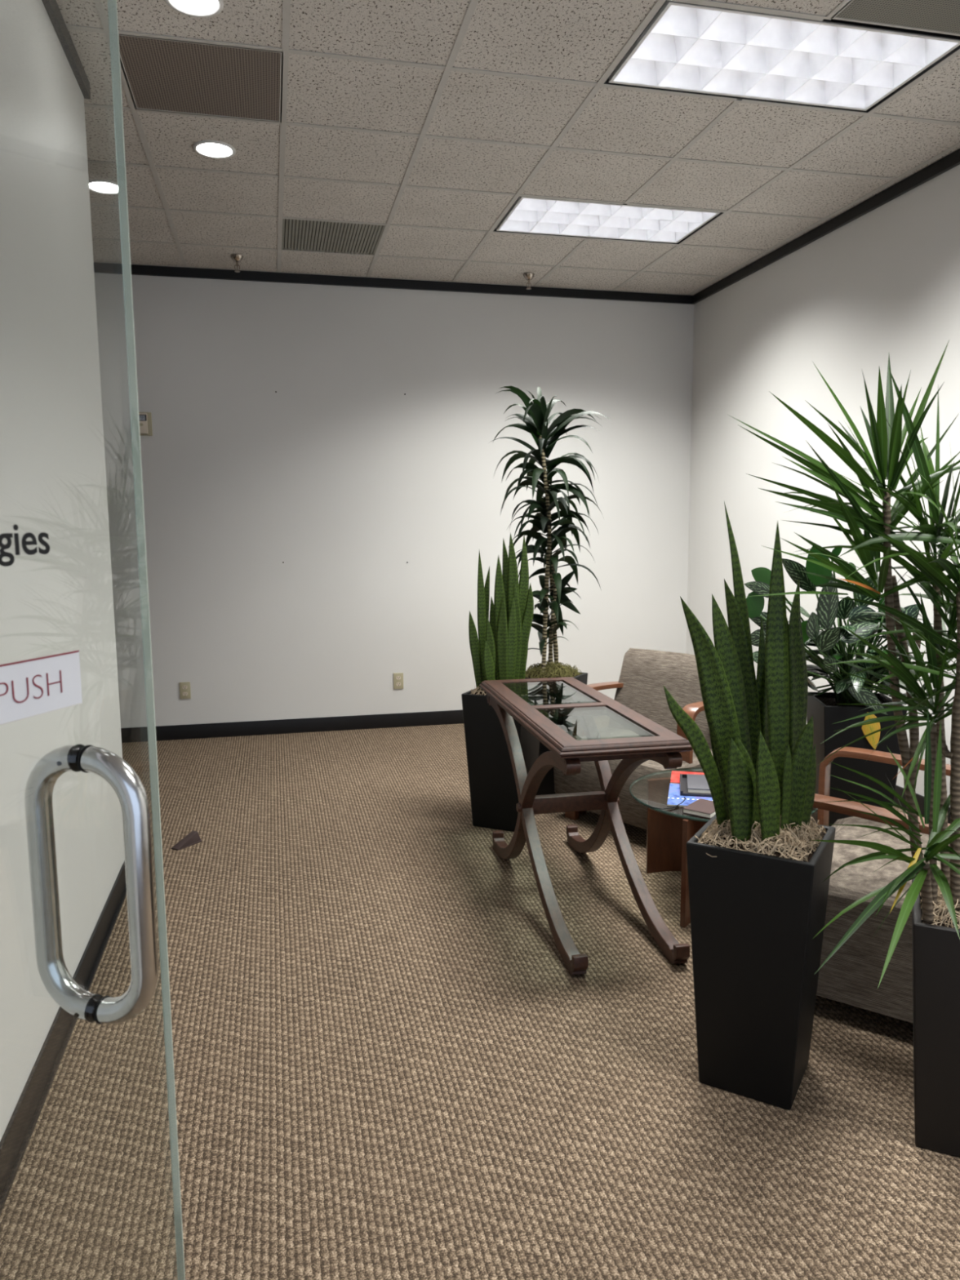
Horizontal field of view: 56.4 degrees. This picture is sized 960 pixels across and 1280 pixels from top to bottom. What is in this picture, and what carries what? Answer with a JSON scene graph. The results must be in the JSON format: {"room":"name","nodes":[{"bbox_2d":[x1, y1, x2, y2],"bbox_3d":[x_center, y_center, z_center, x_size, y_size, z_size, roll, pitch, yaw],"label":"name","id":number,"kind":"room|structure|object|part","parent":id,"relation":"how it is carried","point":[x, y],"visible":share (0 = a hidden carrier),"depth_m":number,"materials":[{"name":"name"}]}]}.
{"room":"office waiting area","nodes":[
{"label":"office waiting area","id":0,"kind":"room"},
{"bbox_2d":[0,0,124,1141],"bbox_3d":[-0.875,-0.332,0.522,0.140,3.531,6.485,-2,7,-13],"label":"wall","id":1,"kind":"structure","parent":0,"point":[53,472],"depth_m":2.74,"materials":[{"name":"paint"}]},
{"bbox_2d":[0,860,126,1214],"bbox_3d":[-0.854,1.366,0.746,0.162,0.105,6.495,-2,7,-13],"label":"baseboard","id":2,"kind":"structure","parent":1,"relation":"attached to","point":[15,1140],"depth_m":2.44,"materials":[{"name":"black plastic"}]},
{"bbox_2d":[41,0,90,99],"bbox_3d":[-0.808,-1.758,0.366,0.022,0.060,6.500,-2,7,-13],"label":"trim","id":3,"kind":"structure","parent":1,"relation":"attached to","point":[51,7],"depth_m":3.15,"materials":[{"name":"black metal"}]},
{"bbox_2d":[0,0,185,1279],"bbox_3d":[-0.571,0.141,0.780,0.174,2.498,0.884,2,8,17],"label":"door","id":4,"kind":"structure","parent":1,"relation":"in","point":[32,687],"depth_m":1.10,"materials":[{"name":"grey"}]},
{"bbox_3d":[-0.524,0.301,1.115,0.079,0.353,0.031,2,8,17],"label":"pull handle","id":5,"kind":"part","parent":4,"relation":"part of","materials":[{"name":"metal"}]},
{"bbox_2d":[67,744,102,1022],"bbox_3d":[-0.485,0.302,1.103,0.002,0.355,0.033,2,8,17],"label":"washer","id":6,"kind":"object","parent":4,"relation":"in","point":[91,1006],"depth_m":1.10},
{"bbox_2d":[77,744,110,1024],"bbox_3d":[-0.472,0.303,1.099,0.002,0.355,0.033,2,8,17],"label":"washer","id":7,"kind":"object","parent":4,"relation":"in","point":[95,1008],"depth_m":1.10,"materials":[{"name":"black rubber"}]},
{"bbox_3d":[-0.433,0.304,1.087,0.079,0.353,0.031,2,8,17],"label":"pull handle","id":8,"kind":"part","parent":4,"relation":"part of","materials":[{"name":"metal"}]},
{"bbox_2d":[93,272,693,728],"bbox_3d":[-1.905,-1.061,6.292,7.565,3.531,0.158,-2,7,-13],"label":"wall","id":9,"kind":"structure","parent":0,"point":[322,498],"depth_m":6.47,"materials":[{"name":"paint"}]},
{"bbox_2d":[138,412,152,435],"bbox_3d":[-2.291,-1.465,6.059,0.130,0.156,0.036,-2,7,-13],"label":"thermostat","id":10,"kind":"object","parent":9,"relation":"attached to","point":[144,418],"visible":0.64,"depth_m":6.06,"materials":[{"name":"beige plastic"}]},
{"bbox_2d":[179,681,191,698],"bbox_3d":[-2.092,0.359,6.348,0.074,0.120,0.012,-2,7,-13],"label":"wall outlet","id":11,"kind":"object","parent":9,"relation":"attached to","point":[184,687],"visible":1,"depth_m":6.35,"materials":[{"name":"beige plastic"}]},
{"bbox_2d":[120,710,605,742],"bbox_3d":[-1.950,0.650,6.418,7.415,0.105,0.012,-2,7,-13],"label":"baseboard","id":12,"kind":"structure","parent":9,"relation":"attached to","point":[449,717],"depth_m":6.55,"materials":[{"name":"black plastic"}]},
{"bbox_2d":[93,262,694,304],"bbox_3d":[-1.970,-2.470,6.015,7.415,0.060,0.022,-2,7,-13],"label":"trim","id":13,"kind":"structure","parent":9,"relation":"attached to","point":[100,268],"depth_m":6.30,"materials":[{"name":"black wood"}]},
{"bbox_2d":[393,672,403,688],"bbox_3d":[-0.609,0.306,6.687,0.074,0.120,0.012,-2,7,-13],"label":"wall outlet","id":14,"kind":"object","parent":9,"relation":"attached to","point":[397,677],"visible":1,"depth_m":6.68,"materials":[{"name":"beige plastic"}]},
{"bbox_2d":[0,715,959,1279],"bbox_3d":[-0.872,1.292,2.142,7.565,0.100,9.220,-2,7,-13],"label":"floor","id":15,"kind":"structure","parent":0,"point":[390,1063],"depth_m":2.41,"materials":[{"name":"carpet"}]},
{"bbox_2d":[171,830,202,850],"bbox_3d":[-1.392,0.951,4.253,0.056,0.049,0.150,3,8,27],"label":"wedge","id":16,"kind":"object","parent":15,"relation":"on","point":[193,837],"visible":1,"depth_m":4.25,"materials":[{"name":"brown rubber"}]},
{"bbox_2d":[461,533,543,831],"bbox_3d":[0.116,0.200,4.461,0.317,1.466,0.317,3,8,24],"label":"potted snake plant","id":17,"kind":"object","parent":15,"relation":"on","point":[500,651],"visible":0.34,"depth_m":4.40,"materials":[{"name":"green plant"}]},
{"bbox_3d":[0.119,0.590,4.511,0.317,0.680,0.317,3,8,24],"label":"planter","id":18,"kind":"part","parent":17,"relation":"part of","materials":[{"name":"black plastic"}]},
{"bbox_2d":[489,386,610,795],"bbox_3d":[0.354,-0.253,4.882,0.604,2.254,0.670,-2,7,-13],"label":"plant","id":19,"kind":"object","parent":15,"relation":"on","point":[537,422],"visible":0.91,"depth_m":4.80,"materials":[{"name":"green plant"}]},
{"bbox_3d":[0.390,0.528,4.978,0.317,0.680,0.317,4,8,30],"label":"planter","id":20,"kind":"part","parent":19,"relation":"part of","materials":[{"name":"black plastic"}]},
{"bbox_2d":[479,676,692,975],"bbox_3d":[0.369,0.652,3.632,0.470,0.775,1.410,-2,7,-11],"label":"console table","id":21,"kind":"object","parent":15,"relation":"on","point":[658,744],"visible":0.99,"depth_m":3.51,"materials":[{"name":"brown wood"}]},
{"bbox_3d":[0.195,0.686,3.582,0.050,0.723,1.149,-2,7,-11],"label":"leg","id":22,"kind":"part","parent":21,"relation":"part of","materials":[{"name":"brown wood"}]},
{"bbox_3d":[0.196,0.685,3.591,0.050,0.723,1.353,-2,7,-11],"label":"leg","id":23,"kind":"part","parent":21,"relation":"part of","materials":[{"name":"brown wood"}]},
{"bbox_3d":[0.299,0.231,3.917,0.300,0.009,0.555,-2,7,-11],"label":"glass panel","id":24,"kind":"part","parent":21,"relation":"part of","materials":[{"name":"clear glass"}]},
{"bbox_3d":[0.420,0.306,3.322,0.300,0.009,0.555,-2,7,-11],"label":"glass panel","id":25,"kind":"part","parent":21,"relation":"part of","materials":[{"name":"clear glass"}]},
{"bbox_3d":[0.359,0.283,3.621,0.470,0.040,1.336,-2,7,-11],"label":"frame","id":26,"kind":"part","parent":21,"relation":"part of","materials":[{"name":"brown wood"}]},
{"bbox_3d":[0.548,0.675,3.652,0.050,0.723,1.149,-2,7,-11],"label":"leg","id":27,"kind":"part","parent":21,"relation":"part of","materials":[{"name":"brown wood"}]},
{"bbox_3d":[0.549,0.674,3.661,0.050,0.723,1.353,-2,7,-11],"label":"leg","id":28,"kind":"part","parent":21,"relation":"part of","materials":[{"name":"brown wood"}]},
{"bbox_2d":[553,648,712,829],"bbox_3d":[0.892,0.504,4.520,0.741,0.838,0.770,-6,9,-40],"label":"lounge chair","id":29,"kind":"object","parent":15,"relation":"on","point":[644,673],"visible":0.37,"depth_m":4.56,"materials":[{"name":"fabric"}]},
{"bbox_3d":[0.474,0.878,4.606,0.035,0.080,0.070,-6,9,-40],"label":"leg","id":30,"kind":"part","parent":29,"relation":"part of","materials":[{"name":"brown wood"}]},
{"bbox_3d":[0.733,0.552,4.831,0.597,0.667,0.075,-6,9,-40],"label":"bentwood arm","id":31,"kind":"part","parent":29,"relation":"part of","materials":[{"name":"brown wood"}]},
{"bbox_3d":[0.893,0.670,4.541,0.740,0.352,0.770,-6,9,-40],"label":"seat","id":32,"kind":"part","parent":29,"relation":"part of","materials":[{"name":"fabric"}]},
{"bbox_3d":[1.020,0.430,4.619,0.346,0.718,0.690,-6,9,-40],"label":"backrest","id":33,"kind":"part","parent":29,"relation":"part of","materials":[{"name":"fabric"}]},
{"bbox_3d":[1.164,0.614,4.322,0.597,0.667,0.075,-6,9,-40],"label":"bentwood arm","id":34,"kind":"part","parent":29,"relation":"part of","materials":[{"name":"brown wood"}]},
{"bbox_2d":[629,767,817,928],"bbox_3d":[0.982,0.824,3.638,0.744,0.425,0.744,-2,7,-13],"label":"glass coffee table","id":35,"kind":"object","parent":15,"relation":"on","point":[668,831],"visible":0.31,"depth_m":3.85,"materials":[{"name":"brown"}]},
{"bbox_2d":[645,796,685,809],"bbox_3d":[0.735,0.630,3.437,0.195,0.009,0.068,-4,8,-29],"label":"cable","id":36,"kind":"object","parent":35,"relation":"on","point":[677,805],"visible":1,"depth_m":3.40,"materials":[{"name":"black rubber"}]},
{"bbox_3d":[0.858,0.802,3.866,0.276,0.413,0.052,0,7,0],"label":"curved panel leg","id":37,"kind":"part","parent":35,"relation":"part of","materials":[{"name":"brown wood"}]},
{"bbox_2d":[670,770,704,783],"bbox_3d":[0.947,0.588,3.783,0.272,0.005,0.182,1,7,14],"label":"magazine","id":38,"kind":"object","parent":35,"relation":"on","point":[675,776],"visible":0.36,"depth_m":3.84,"materials":[{"name":"paper"}]},
{"bbox_2d":[666,783,712,806],"bbox_3d":[0.857,0.618,3.551,0.212,0.005,0.288,1,7,14],"label":"magazine","id":39,"kind":"object","parent":35,"relation":"on","point":[674,798],"visible":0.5,"depth_m":3.51,"materials":[{"name":"paper"}]},
{"bbox_2d":[680,773,711,797],"bbox_3d":[0.957,0.594,3.638,0.280,0.018,0.254,1,7,12],"label":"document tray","id":40,"kind":"object","parent":39,"relation":"on","point":[683,783],"visible":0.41,"depth_m":3.59,"materials":[{"name":"black plastic"}]},
{"bbox_2d":[686,773,711,794],"bbox_3d":[0.964,0.589,3.640,0.235,0.020,0.212,1,7,12],"label":"notebook","id":41,"kind":"object","parent":40,"relation":"in","point":[696,784],"visible":0.41,"depth_m":3.60,"materials":[{"name":"paper"}]},
{"bbox_3d":[0.825,0.862,3.392,0.191,0.413,0.042,-6,9,-38],"label":"curved panel leg","id":42,"kind":"part","parent":35,"relation":"part of","materials":[{"name":"brown wood"}]},
{"bbox_2d":[682,798,715,818],"bbox_3d":[0.848,0.634,3.371,0.110,0.018,0.150,5,9,39],"label":"book","id":43,"kind":"object","parent":35,"relation":"on","point":[701,807],"visible":0.8,"depth_m":3.34,"materials":[{"name":"paper"}]},
{"bbox_2d":[662,502,835,1110],"bbox_3d":[0.727,0.415,2.381,0.377,1.558,0.380,4,8,30],"label":"potted snake plant","id":44,"kind":"object","parent":15,"relation":"on","point":[758,890],"visible":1,"depth_m":2.31,"materials":[{"name":"green plant"}]},
{"bbox_3d":[0.752,0.853,2.416,0.317,0.680,0.317,4,8,30],"label":"planter","id":45,"kind":"part","parent":44,"relation":"part of","materials":[{"name":"black plastic"}]},
{"bbox_2d":[743,546,933,826],"bbox_3d":[1.581,0.260,4.157,0.987,1.405,0.724,-1,7,-2],"label":"plant","id":46,"kind":"object","parent":15,"relation":"on","point":[830,643],"visible":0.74,"depth_m":4.01,"materials":[{"name":"green plant"}]},
{"bbox_3d":[1.754,0.614,4.231,0.359,0.680,0.359,1,7,7],"label":"planter","id":47,"kind":"part","parent":46,"relation":"part of","materials":[{"name":"black plastic"}]},
{"bbox_2d":[728,340,959,1157],"bbox_3d":[1.033,0.256,2.146,0.921,1.929,0.822,-2,7,-10],"label":"potted plant","id":48,"kind":"object","parent":15,"relation":"on","point":[933,895],"visible":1,"depth_m":2.11,"materials":[{"name":"green plant"}]},
{"bbox_3d":[1.212,0.932,2.184,0.309,0.575,0.309,3,8,25],"label":"planter","id":49,"kind":"part","parent":48,"relation":"part of","materials":[{"name":"black plastic"}]},
{"bbox_2d":[813,746,951,1023],"bbox_3d":[1.400,0.693,2.890,0.766,0.868,0.800,5,9,36],"label":"lounge chair","id":50,"kind":"object","parent":15,"relation":"on","point":[851,976],"visible":0.38,"depth_m":2.65,"materials":[{"name":"fabric"}]},
{"bbox_3d":[1.409,0.875,2.907,0.725,0.352,0.800,5,9,36],"label":"seat","id":51,"kind":"part","parent":50,"relation":"part of","materials":[{"name":"fabric"}]},
{"bbox_3d":[1.135,0.820,2.683,0.597,0.672,0.075,5,9,36],"label":"bentwood arm","id":52,"kind":"part","parent":50,"relation":"part of","materials":[{"name":"brown wood"}]},
{"bbox_3d":[1.529,0.749,3.221,0.597,0.672,0.075,5,9,36],"label":"bentwood arm","id":53,"kind":"part","parent":50,"relation":"part of","materials":[{"name":"brown wood"}]},
{"bbox_2d":[55,0,959,295],"bbox_3d":[-0.894,-2.130,1.701,7.565,0.341,9.230,-2,7,-13],"label":"ceiling","id":54,"kind":"structure","parent":0,"point":[426,122],"depth_m":4.13,"materials":[{"name":"white tile"}]},
{"bbox_2d":[88,179,118,194],"bbox_3d":[-1.923,-2.354,4.580,0.190,0.076,0.190,-2,7,-13],"label":"recessed light","id":55,"kind":"object","parent":54,"relation":"in","point":[100,186],"visible":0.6,"depth_m":4.60,"materials":[{"name":"white glass"}]},
{"bbox_2d":[164,0,223,17],"bbox_3d":[-0.949,-2.154,2.963,0.190,0.076,0.190,-2,7,-13],"label":"recessed light","id":56,"kind":"object","parent":54,"relation":"in","point":[194,8],"visible":1,"depth_m":3.01,"materials":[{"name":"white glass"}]},
{"bbox_2d":[118,34,283,122],"bbox_3d":[-1.080,-2.191,3.510,0.596,0.007,0.596,-2,7,-13],"label":"ceiling vent","id":57,"kind":"object","parent":54,"relation":"in","point":[183,77],"visible":0.83,"depth_m":3.48,"materials":[{"name":"metal"}]},
{"bbox_2d":[193,140,235,158],"bbox_3d":[-1.228,-2.302,4.134,0.190,0.076,0.190,-2,7,-13],"label":"recessed light","id":58,"kind":"object","parent":54,"relation":"in","point":[209,148],"visible":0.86,"depth_m":4.15,"materials":[{"name":"white glass"}]},
{"bbox_2d":[230,254,243,272],"bbox_3d":[-1.565,-2.424,5.766,0.080,0.096,0.080,-2,7,-13],"label":"sprinkler head","id":59,"kind":"object","parent":54,"relation":"attached to","point":[236,258],"visible":1,"depth_m":5.75},
{"bbox_3d":[-1.565,-2.410,5.768,0.037,0.065,0.016,-2,7,-13],"label":"nozzle frame","id":60,"kind":"part","parent":59,"relation":"part of","materials":[{"name":"metal"}]},
{"bbox_2d":[281,218,385,254],"bbox_3d":[-0.899,-2.440,5.413,0.594,0.014,0.594,-2,7,-13],"label":"ceiling vent","id":61,"kind":"object","parent":54,"relation":"in","point":[298,234],"visible":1,"depth_m":5.40,"materials":[{"name":"metal"}]},
{"bbox_2d":[523,272,534,289],"bbox_3d":[0.340,-2.496,6.234,0.080,0.096,0.080,-2,7,-13],"label":"sprinkler head","id":62,"kind":"object","parent":54,"relation":"attached to","point":[529,276],"visible":1,"depth_m":6.21},
{"bbox_3d":[0.340,-2.483,6.235,0.037,0.065,0.016,-2,7,-13],"label":"nozzle frame","id":63,"kind":"part","parent":62,"relation":"part of","materials":[{"name":"metal"}]},
{"bbox_2d":[493,196,724,244],"bbox_3d":[0.723,-2.514,5.151,1.193,0.205,0.584,-2,7,-13],"label":"recessed troffer","id":64,"kind":"object","parent":54,"relation":"attached to","point":[530,215],"visible":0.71,"depth_m":5.21,"materials":[{"name":"white metal"}]},
{"bbox_3d":[0.355,-2.459,5.072,0.110,0.115,0.536,-2,7,-13],"label":"louver blade","id":65,"kind":"part","parent":64,"relation":"part of","materials":[{"name":"metal"}]},
{"bbox_3d":[0.539,-2.465,5.114,0.110,0.115,0.536,-2,7,-13],"label":"louver blade","id":66,"kind":"part","parent":64,"relation":"part of","materials":[{"name":"metal"}]},
{"bbox_3d":[0.669,-2.501,5.389,1.133,0.115,0.055,-2,7,-13],"label":"louver blade","id":67,"kind":"part","parent":64,"relation":"part of","materials":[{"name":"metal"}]},
{"bbox_3d":[0.703,-2.483,5.243,1.133,0.115,0.110,-2,7,-13],"label":"louver blade","id":68,"kind":"part","parent":64,"relation":"part of","materials":[{"name":"metal"}]},
{"bbox_3d":[0.723,-2.472,5.157,0.110,0.115,0.536,-2,7,-13],"label":"louver blade","id":69,"kind":"part","parent":64,"relation":"part of","materials":[{"name":"metal"}]},
{"bbox_3d":[0.743,-2.461,5.070,1.133,0.115,0.110,-2,7,-13],"label":"louver blade","id":70,"kind":"part","parent":64,"relation":"part of","materials":[{"name":"metal"}]},
{"bbox_3d":[0.907,-2.478,5.199,0.110,0.115,0.536,-2,7,-13],"label":"louver blade","id":71,"kind":"part","parent":64,"relation":"part of","materials":[{"name":"metal"}]},
{"bbox_3d":[1.091,-2.485,5.241,0.110,0.115,0.536,-2,7,-13],"label":"louver blade","id":72,"kind":"part","parent":64,"relation":"part of","materials":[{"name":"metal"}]},
{"bbox_3d":[1.248,-2.491,5.277,0.055,0.115,0.536,-2,7,-13],"label":"louver blade","id":73,"kind":"part","parent":64,"relation":"part of","materials":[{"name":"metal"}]},
{"bbox_2d":[603,0,959,112],"bbox_3d":[1.135,-2.291,3.383,1.193,0.205,0.584,-2,7,-13],"label":"recessed troffer","id":74,"kind":"object","parent":54,"relation":"attached to","point":[833,64],"visible":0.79,"depth_m":3.41,"materials":[{"name":"white metal"}]},
{"bbox_3d":[0.767,-2.236,3.305,0.110,0.115,0.536,-2,7,-13],"label":"louver blade","id":75,"kind":"part","parent":74,"relation":"part of","materials":[{"name":"metal"}]},
{"bbox_3d":[0.951,-2.243,3.347,0.110,0.115,0.536,-2,7,-13],"label":"louver blade","id":76,"kind":"part","parent":74,"relation":"part of","materials":[{"name":"metal"}]},
{"bbox_3d":[1.081,-2.279,3.621,1.133,0.115,0.055,-2,7,-13],"label":"louver blade","id":77,"kind":"part","parent":74,"relation":"part of","materials":[{"name":"metal"}]},
{"bbox_3d":[1.115,-2.260,3.475,1.133,0.115,0.110,-2,7,-13],"label":"louver blade","id":78,"kind":"part","parent":74,"relation":"part of","materials":[{"name":"metal"}]},
{"bbox_3d":[1.135,-2.249,3.389,0.110,0.115,0.536,-2,7,-13],"label":"louver blade","id":79,"kind":"part","parent":74,"relation":"part of","materials":[{"name":"metal"}]},
{"bbox_3d":[1.155,-2.238,3.302,1.133,0.115,0.110,-2,7,-13],"label":"louver blade","id":80,"kind":"part","parent":74,"relation":"part of","materials":[{"name":"metal"}]},
{"bbox_3d":[1.319,-2.256,3.431,0.110,0.115,0.536,-2,7,-13],"label":"louver blade","id":81,"kind":"part","parent":74,"relation":"part of","materials":[{"name":"metal"}]},
{"bbox_3d":[1.503,-2.263,3.473,0.110,0.115,0.536,-2,7,-13],"label":"louver blade","id":82,"kind":"part","parent":74,"relation":"part of","materials":[{"name":"metal"}]},
{"bbox_3d":[1.661,-2.268,3.509,0.055,0.115,0.536,-2,7,-13],"label":"louver blade","id":83,"kind":"part","parent":74,"relation":"part of","materials":[{"name":"metal"}]},
{"bbox_2d":[831,0,959,35],"bbox_3d":[1.570,-2.128,2.875,0.596,0.007,0.596,-2,7,-13],"label":"ceiling vent","id":84,"kind":"object","parent":54,"relation":"in","point":[939,16],"visible":1,"depth_m":3.07,"materials":[{"name":"metal"}]},
{"bbox_2d":[686,164,959,807],"bbox_3d":[2.745,-0.630,2.666,0.150,3.531,9.070,-2,7,-13],"label":"wall","id":85,"kind":"structure","parent":0,"point":[885,282],"depth_m":5.38,"materials":[{"name":"paint"}]},
{"bbox_2d":[693,148,959,303],"bbox_3d":[2.654,-2.047,2.455,0.022,0.060,9.048,-2,7,-13],"label":"trim","id":86,"kind":"structure","parent":85,"relation":"attached to","point":[952,160],"depth_m":5.04,"materials":[{"name":"black wood"}]},
{"bbox_2d":[893,785,950,823],"bbox_3d":[2.679,1.073,2.859,0.012,0.105,9.058,-2,7,-13],"label":"baseboard","id":87,"kind":"structure","parent":85,"relation":"attached to","point":[920,799],"depth_m":4.62,"materials":[{"name":"black plastic"}]}
]}

